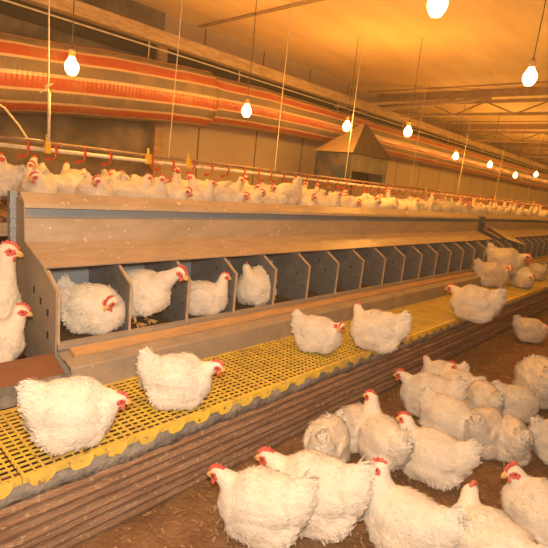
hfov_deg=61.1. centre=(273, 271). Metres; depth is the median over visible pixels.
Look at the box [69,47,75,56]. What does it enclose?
socket
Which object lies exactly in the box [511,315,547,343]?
hen
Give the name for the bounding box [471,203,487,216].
hen
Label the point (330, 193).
hen
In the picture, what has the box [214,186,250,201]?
hen
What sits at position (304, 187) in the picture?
hen
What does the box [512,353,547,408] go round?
hen
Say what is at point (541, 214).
hen
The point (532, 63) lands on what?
socket
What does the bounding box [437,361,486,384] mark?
hen
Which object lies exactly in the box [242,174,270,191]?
hen
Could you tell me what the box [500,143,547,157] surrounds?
roof truss
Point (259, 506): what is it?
hen
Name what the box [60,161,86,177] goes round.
hen
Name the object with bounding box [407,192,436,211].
hen
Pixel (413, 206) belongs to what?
hen
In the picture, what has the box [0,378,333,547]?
wall panel
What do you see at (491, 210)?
hen
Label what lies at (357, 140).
hood
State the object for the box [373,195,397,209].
hen
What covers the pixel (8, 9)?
ceiling beam
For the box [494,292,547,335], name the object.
wall panel
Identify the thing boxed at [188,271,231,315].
hen
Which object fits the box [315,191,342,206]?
hen
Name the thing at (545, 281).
floor panel
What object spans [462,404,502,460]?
hen
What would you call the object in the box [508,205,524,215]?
hen
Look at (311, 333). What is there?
hen
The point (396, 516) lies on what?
hen
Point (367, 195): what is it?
hen
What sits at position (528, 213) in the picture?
hen
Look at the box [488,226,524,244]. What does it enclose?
flap
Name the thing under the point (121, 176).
hen
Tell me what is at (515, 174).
bulb
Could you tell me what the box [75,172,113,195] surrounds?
hen
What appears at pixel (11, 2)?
trim
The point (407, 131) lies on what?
bulb
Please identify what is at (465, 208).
hen
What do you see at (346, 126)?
bulb
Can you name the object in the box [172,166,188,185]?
hen
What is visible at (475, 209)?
hen
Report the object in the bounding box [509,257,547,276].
lid
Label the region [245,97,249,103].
socket
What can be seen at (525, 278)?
hen
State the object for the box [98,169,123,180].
hen
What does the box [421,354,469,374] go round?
hen
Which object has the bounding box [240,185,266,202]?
hen
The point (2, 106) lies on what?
loose cable
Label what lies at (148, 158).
drinker line
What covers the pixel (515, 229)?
hood
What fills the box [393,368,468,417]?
hen
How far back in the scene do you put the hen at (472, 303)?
3.26 m
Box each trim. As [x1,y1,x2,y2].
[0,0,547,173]
[2,0,546,171]
[149,45,167,178]
[198,0,547,154]
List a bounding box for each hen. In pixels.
[0,152,6,199]
[0,162,25,203]
[0,240,23,318]
[0,302,32,362]
[12,160,36,198]
[15,374,130,456]
[19,169,57,199]
[29,155,49,172]
[42,168,83,193]
[56,274,125,335]
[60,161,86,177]
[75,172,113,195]
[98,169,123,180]
[106,169,132,183]
[107,173,154,197]
[125,265,187,327]
[129,174,170,182]
[135,346,225,410]
[140,174,168,198]
[153,176,192,199]
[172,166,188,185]
[179,179,217,200]
[186,172,208,187]
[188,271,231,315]
[206,463,320,547]
[209,176,245,192]
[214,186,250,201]
[236,260,277,306]
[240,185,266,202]
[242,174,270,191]
[253,183,288,204]
[254,446,376,545]
[271,176,302,204]
[290,307,344,354]
[297,193,319,205]
[301,412,350,462]
[302,181,308,189]
[302,189,326,196]
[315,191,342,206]
[327,189,347,196]
[329,191,348,197]
[335,402,363,453]
[340,195,361,207]
[349,301,412,354]
[356,389,415,471]
[360,192,371,199]
[360,196,381,208]
[363,457,470,547]
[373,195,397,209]
[385,188,409,199]
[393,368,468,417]
[395,411,483,491]
[396,198,407,209]
[397,197,419,210]
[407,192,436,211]
[417,385,471,440]
[418,201,426,210]
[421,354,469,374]
[433,200,442,211]
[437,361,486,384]
[440,203,452,211]
[444,200,465,212]
[444,283,507,323]
[454,202,470,212]
[455,480,547,547]
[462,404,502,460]
[465,379,505,412]
[466,201,482,216]
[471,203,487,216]
[472,197,489,206]
[472,257,513,286]
[475,203,494,213]
[485,242,532,274]
[491,380,539,423]
[495,207,504,214]
[495,413,534,466]
[497,207,508,214]
[498,461,547,544]
[499,203,518,214]
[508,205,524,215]
[510,266,535,288]
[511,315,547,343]
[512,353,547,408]
[524,209,538,215]
[524,210,531,215]
[528,262,547,280]
[528,415,547,464]
[535,205,547,216]
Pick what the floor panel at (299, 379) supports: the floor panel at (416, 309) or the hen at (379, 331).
the hen at (379, 331)
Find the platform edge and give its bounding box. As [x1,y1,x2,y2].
[0,288,547,509]
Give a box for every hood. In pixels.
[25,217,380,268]
[314,124,364,151]
[362,221,492,246]
[484,222,547,238]
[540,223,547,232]
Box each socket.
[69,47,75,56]
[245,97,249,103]
[528,58,536,66]
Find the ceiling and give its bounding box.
[133,0,547,159]
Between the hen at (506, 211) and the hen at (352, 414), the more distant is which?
the hen at (506, 211)
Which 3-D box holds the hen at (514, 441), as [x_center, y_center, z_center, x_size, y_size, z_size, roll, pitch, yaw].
[1.087,0.753,2.124,0.200,0.216,0.272,14,14,36]
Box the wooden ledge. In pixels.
[58,288,394,384]
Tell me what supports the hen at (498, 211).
on the platform
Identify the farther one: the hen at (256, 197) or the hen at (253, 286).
the hen at (256, 197)
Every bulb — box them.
[64,0,78,75]
[242,0,256,117]
[343,35,358,130]
[404,38,422,136]
[427,0,447,17]
[453,106,464,159]
[487,119,498,167]
[513,129,524,177]
[522,0,545,85]
[534,134,544,176]
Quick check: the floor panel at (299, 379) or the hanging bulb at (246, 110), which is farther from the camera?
the hanging bulb at (246, 110)
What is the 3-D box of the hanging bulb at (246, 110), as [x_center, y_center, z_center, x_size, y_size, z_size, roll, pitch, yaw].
[-0.180,-1.790,3.766,0.081,1.030,0.082,16,15,41]
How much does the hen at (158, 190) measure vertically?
0.251 m
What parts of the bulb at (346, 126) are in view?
glass, cord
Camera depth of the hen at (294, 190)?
3.94 m
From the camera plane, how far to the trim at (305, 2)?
4.85 m
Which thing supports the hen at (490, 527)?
on the straw
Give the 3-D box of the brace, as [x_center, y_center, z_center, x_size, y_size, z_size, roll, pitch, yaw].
[1.971,-2.449,6.789,2.154,0.351,0.528,7,11,5]
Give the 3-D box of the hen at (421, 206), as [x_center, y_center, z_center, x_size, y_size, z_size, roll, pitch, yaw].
[1.706,-0.733,5.460,0.192,0.228,0.337,8,12,12]
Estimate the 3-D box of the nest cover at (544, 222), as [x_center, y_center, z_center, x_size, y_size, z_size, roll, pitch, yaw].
[5.083,-0.824,8.284,0.332,0.274,2.520,16,15,41]
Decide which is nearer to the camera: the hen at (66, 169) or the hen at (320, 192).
the hen at (66, 169)
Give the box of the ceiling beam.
[20,0,547,170]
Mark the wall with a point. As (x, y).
(210, 143)
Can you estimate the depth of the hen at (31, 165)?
2.94 m
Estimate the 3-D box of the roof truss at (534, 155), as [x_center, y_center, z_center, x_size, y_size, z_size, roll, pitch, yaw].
[10.921,-2.502,11.361,8.390,0.336,0.050,16,15,41]
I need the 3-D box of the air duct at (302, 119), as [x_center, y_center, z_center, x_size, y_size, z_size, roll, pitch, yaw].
[6.445,-2.588,12.218,0.494,0.636,21.000,16,15,41]
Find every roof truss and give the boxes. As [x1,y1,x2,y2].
[377,87,547,116]
[452,124,547,142]
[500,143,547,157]
[533,155,547,166]
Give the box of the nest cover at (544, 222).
[535,217,547,232]
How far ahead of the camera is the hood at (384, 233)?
4.37 m
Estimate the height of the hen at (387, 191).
0.320 m
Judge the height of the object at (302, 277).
0.985 m
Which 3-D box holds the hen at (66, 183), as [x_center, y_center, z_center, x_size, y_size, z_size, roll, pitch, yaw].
[-1.291,-0.516,2.839,0.291,0.218,0.197,5,11,-3]
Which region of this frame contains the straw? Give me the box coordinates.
[82,310,547,547]
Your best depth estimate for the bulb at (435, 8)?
1.87 m
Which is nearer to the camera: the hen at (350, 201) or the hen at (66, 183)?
the hen at (66, 183)
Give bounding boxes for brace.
[334,96,491,113]
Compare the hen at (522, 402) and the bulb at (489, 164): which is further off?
the bulb at (489, 164)
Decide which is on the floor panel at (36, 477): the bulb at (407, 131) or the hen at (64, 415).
the hen at (64, 415)
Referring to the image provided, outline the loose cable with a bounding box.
[0,104,61,147]
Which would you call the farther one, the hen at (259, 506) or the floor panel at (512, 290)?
the floor panel at (512, 290)
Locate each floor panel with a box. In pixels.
[0,351,291,485]
[0,450,21,499]
[233,320,410,384]
[386,300,464,340]
[430,294,519,304]
[480,279,547,298]
[535,273,547,284]
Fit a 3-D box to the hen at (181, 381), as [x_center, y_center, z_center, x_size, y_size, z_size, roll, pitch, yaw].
[-0.347,0.381,1.712,0.319,0.224,0.186,1,13,-25]
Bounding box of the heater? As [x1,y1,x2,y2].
[313,124,390,194]
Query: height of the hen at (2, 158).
0.282 m
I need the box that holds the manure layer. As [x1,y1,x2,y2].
[0,314,452,475]
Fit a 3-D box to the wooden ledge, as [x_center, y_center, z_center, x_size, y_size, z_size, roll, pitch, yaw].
[0.029,0.286,2.622,0.123,0.135,2.396,16,15,41]
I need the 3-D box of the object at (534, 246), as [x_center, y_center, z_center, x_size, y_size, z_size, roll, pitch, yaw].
[3.168,-0.376,6.215,0.403,0.660,2.401,16,15,41]
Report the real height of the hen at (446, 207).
0.232 m
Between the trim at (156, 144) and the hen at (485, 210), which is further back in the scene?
the hen at (485, 210)
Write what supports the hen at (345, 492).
on the straw
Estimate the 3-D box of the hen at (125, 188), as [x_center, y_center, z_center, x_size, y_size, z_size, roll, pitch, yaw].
[-0.911,-0.513,2.942,0.298,0.251,0.179,4,12,-11]
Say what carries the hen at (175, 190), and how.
on the platform
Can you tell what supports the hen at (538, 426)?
on the straw
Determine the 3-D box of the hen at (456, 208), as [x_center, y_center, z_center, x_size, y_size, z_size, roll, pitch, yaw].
[2.379,-0.837,6.218,0.340,0.271,0.209,1,12,-23]
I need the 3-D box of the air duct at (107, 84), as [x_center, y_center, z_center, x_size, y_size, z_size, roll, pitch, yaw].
[-2.635,-1.454,2.717,0.581,0.981,5.521,16,15,41]
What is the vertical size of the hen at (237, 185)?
0.290 m
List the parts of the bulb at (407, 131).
glass, cord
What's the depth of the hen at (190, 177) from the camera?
3.37 m
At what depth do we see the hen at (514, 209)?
7.96 m
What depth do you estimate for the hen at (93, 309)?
1.94 m
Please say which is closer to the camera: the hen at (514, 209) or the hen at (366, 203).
the hen at (366, 203)
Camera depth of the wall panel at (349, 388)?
2.79 m
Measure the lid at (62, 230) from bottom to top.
0.274 m
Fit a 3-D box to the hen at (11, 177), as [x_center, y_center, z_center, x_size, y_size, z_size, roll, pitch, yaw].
[-1.520,-0.518,2.548,0.316,0.290,0.178,5,11,-6]
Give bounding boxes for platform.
[0,199,7,243]
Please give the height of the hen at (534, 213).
0.251 m
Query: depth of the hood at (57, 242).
2.38 m
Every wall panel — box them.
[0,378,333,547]
[328,316,498,413]
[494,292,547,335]
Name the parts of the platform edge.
dirt crust strip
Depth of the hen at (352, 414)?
2.02 m
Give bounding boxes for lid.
[17,192,380,268]
[383,271,481,308]
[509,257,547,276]
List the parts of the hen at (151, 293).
leg, leg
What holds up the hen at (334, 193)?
on the platform
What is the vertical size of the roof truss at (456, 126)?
0.336 m
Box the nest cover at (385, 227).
[359,208,492,246]
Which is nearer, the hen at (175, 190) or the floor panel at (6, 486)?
the floor panel at (6, 486)
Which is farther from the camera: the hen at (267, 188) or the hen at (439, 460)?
the hen at (267, 188)
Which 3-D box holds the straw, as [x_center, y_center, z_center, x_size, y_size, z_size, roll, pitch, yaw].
[2.085,0.827,2.806,1.994,0.016,6.227,16,15,41]
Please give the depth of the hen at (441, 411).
2.17 m
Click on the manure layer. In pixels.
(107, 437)
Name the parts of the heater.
panel, panel, panel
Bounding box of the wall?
[0,0,547,240]
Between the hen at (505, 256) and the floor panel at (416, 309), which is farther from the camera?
the hen at (505, 256)
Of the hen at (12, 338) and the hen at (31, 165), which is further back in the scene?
the hen at (31, 165)
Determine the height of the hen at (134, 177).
0.229 m
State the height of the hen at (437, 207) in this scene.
0.245 m
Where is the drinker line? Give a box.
[0,0,547,208]
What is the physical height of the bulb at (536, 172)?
0.890 m
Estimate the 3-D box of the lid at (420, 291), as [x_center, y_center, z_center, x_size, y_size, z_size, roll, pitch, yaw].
[1.679,0.110,4.357,0.123,0.135,2.396,16,15,41]
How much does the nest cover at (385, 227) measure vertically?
0.274 m
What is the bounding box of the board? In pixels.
[0,353,65,409]
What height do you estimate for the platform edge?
0.286 m
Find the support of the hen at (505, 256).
on the lid at (420, 291)
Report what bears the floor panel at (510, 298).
on the platform edge
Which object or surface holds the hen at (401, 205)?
on the platform
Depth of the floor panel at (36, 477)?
1.60 m
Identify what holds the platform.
on the floor
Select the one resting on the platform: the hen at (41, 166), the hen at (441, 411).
the hen at (41, 166)
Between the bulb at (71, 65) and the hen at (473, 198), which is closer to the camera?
the bulb at (71, 65)
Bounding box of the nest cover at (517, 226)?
[483,214,547,238]
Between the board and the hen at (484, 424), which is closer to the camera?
the board
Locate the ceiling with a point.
(473, 42)
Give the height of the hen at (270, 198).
0.251 m
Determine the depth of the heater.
5.64 m
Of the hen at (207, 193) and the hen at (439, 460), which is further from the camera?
the hen at (207, 193)
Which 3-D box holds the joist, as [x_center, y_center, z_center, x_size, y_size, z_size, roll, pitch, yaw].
[5.403,-0.057,8.243,0.030,0.280,21.050,16,15,41]
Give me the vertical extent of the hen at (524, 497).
0.265 m
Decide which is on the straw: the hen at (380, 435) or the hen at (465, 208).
the hen at (380, 435)
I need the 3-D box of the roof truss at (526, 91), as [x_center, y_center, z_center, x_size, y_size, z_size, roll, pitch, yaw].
[4.738,-1.843,4.855,8.390,0.336,0.050,16,15,41]
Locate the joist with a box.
[0,297,449,455]
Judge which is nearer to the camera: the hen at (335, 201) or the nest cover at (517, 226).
the hen at (335, 201)
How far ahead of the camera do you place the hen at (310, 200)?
3.95 m
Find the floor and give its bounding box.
[19,309,547,547]
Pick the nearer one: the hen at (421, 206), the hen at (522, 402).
the hen at (522, 402)
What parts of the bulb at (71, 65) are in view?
glass, cord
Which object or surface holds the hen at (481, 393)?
on the straw
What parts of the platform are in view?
rail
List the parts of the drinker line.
cord, hanging rod, cord, support rail, cord, cord, cord, cord, cord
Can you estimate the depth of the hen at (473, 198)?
7.58 m
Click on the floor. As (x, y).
(137, 529)
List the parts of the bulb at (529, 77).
glass, cord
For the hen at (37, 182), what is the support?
on the platform
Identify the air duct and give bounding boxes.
[0,32,219,127]
[209,70,547,189]
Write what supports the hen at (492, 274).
on the floor panel at (512, 290)
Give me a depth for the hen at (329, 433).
1.84 m
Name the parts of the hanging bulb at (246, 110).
glass, cord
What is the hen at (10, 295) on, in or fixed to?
on the floor panel
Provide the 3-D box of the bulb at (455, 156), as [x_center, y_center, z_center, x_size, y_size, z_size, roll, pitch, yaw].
[2.758,-2.142,6.845,0.081,0.950,0.082,16,15,41]
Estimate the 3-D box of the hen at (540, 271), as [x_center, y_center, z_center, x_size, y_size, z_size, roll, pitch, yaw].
[3.120,-0.021,5.524,0.182,0.223,0.318,1,12,-22]
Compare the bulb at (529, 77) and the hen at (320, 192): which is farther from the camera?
the hen at (320, 192)

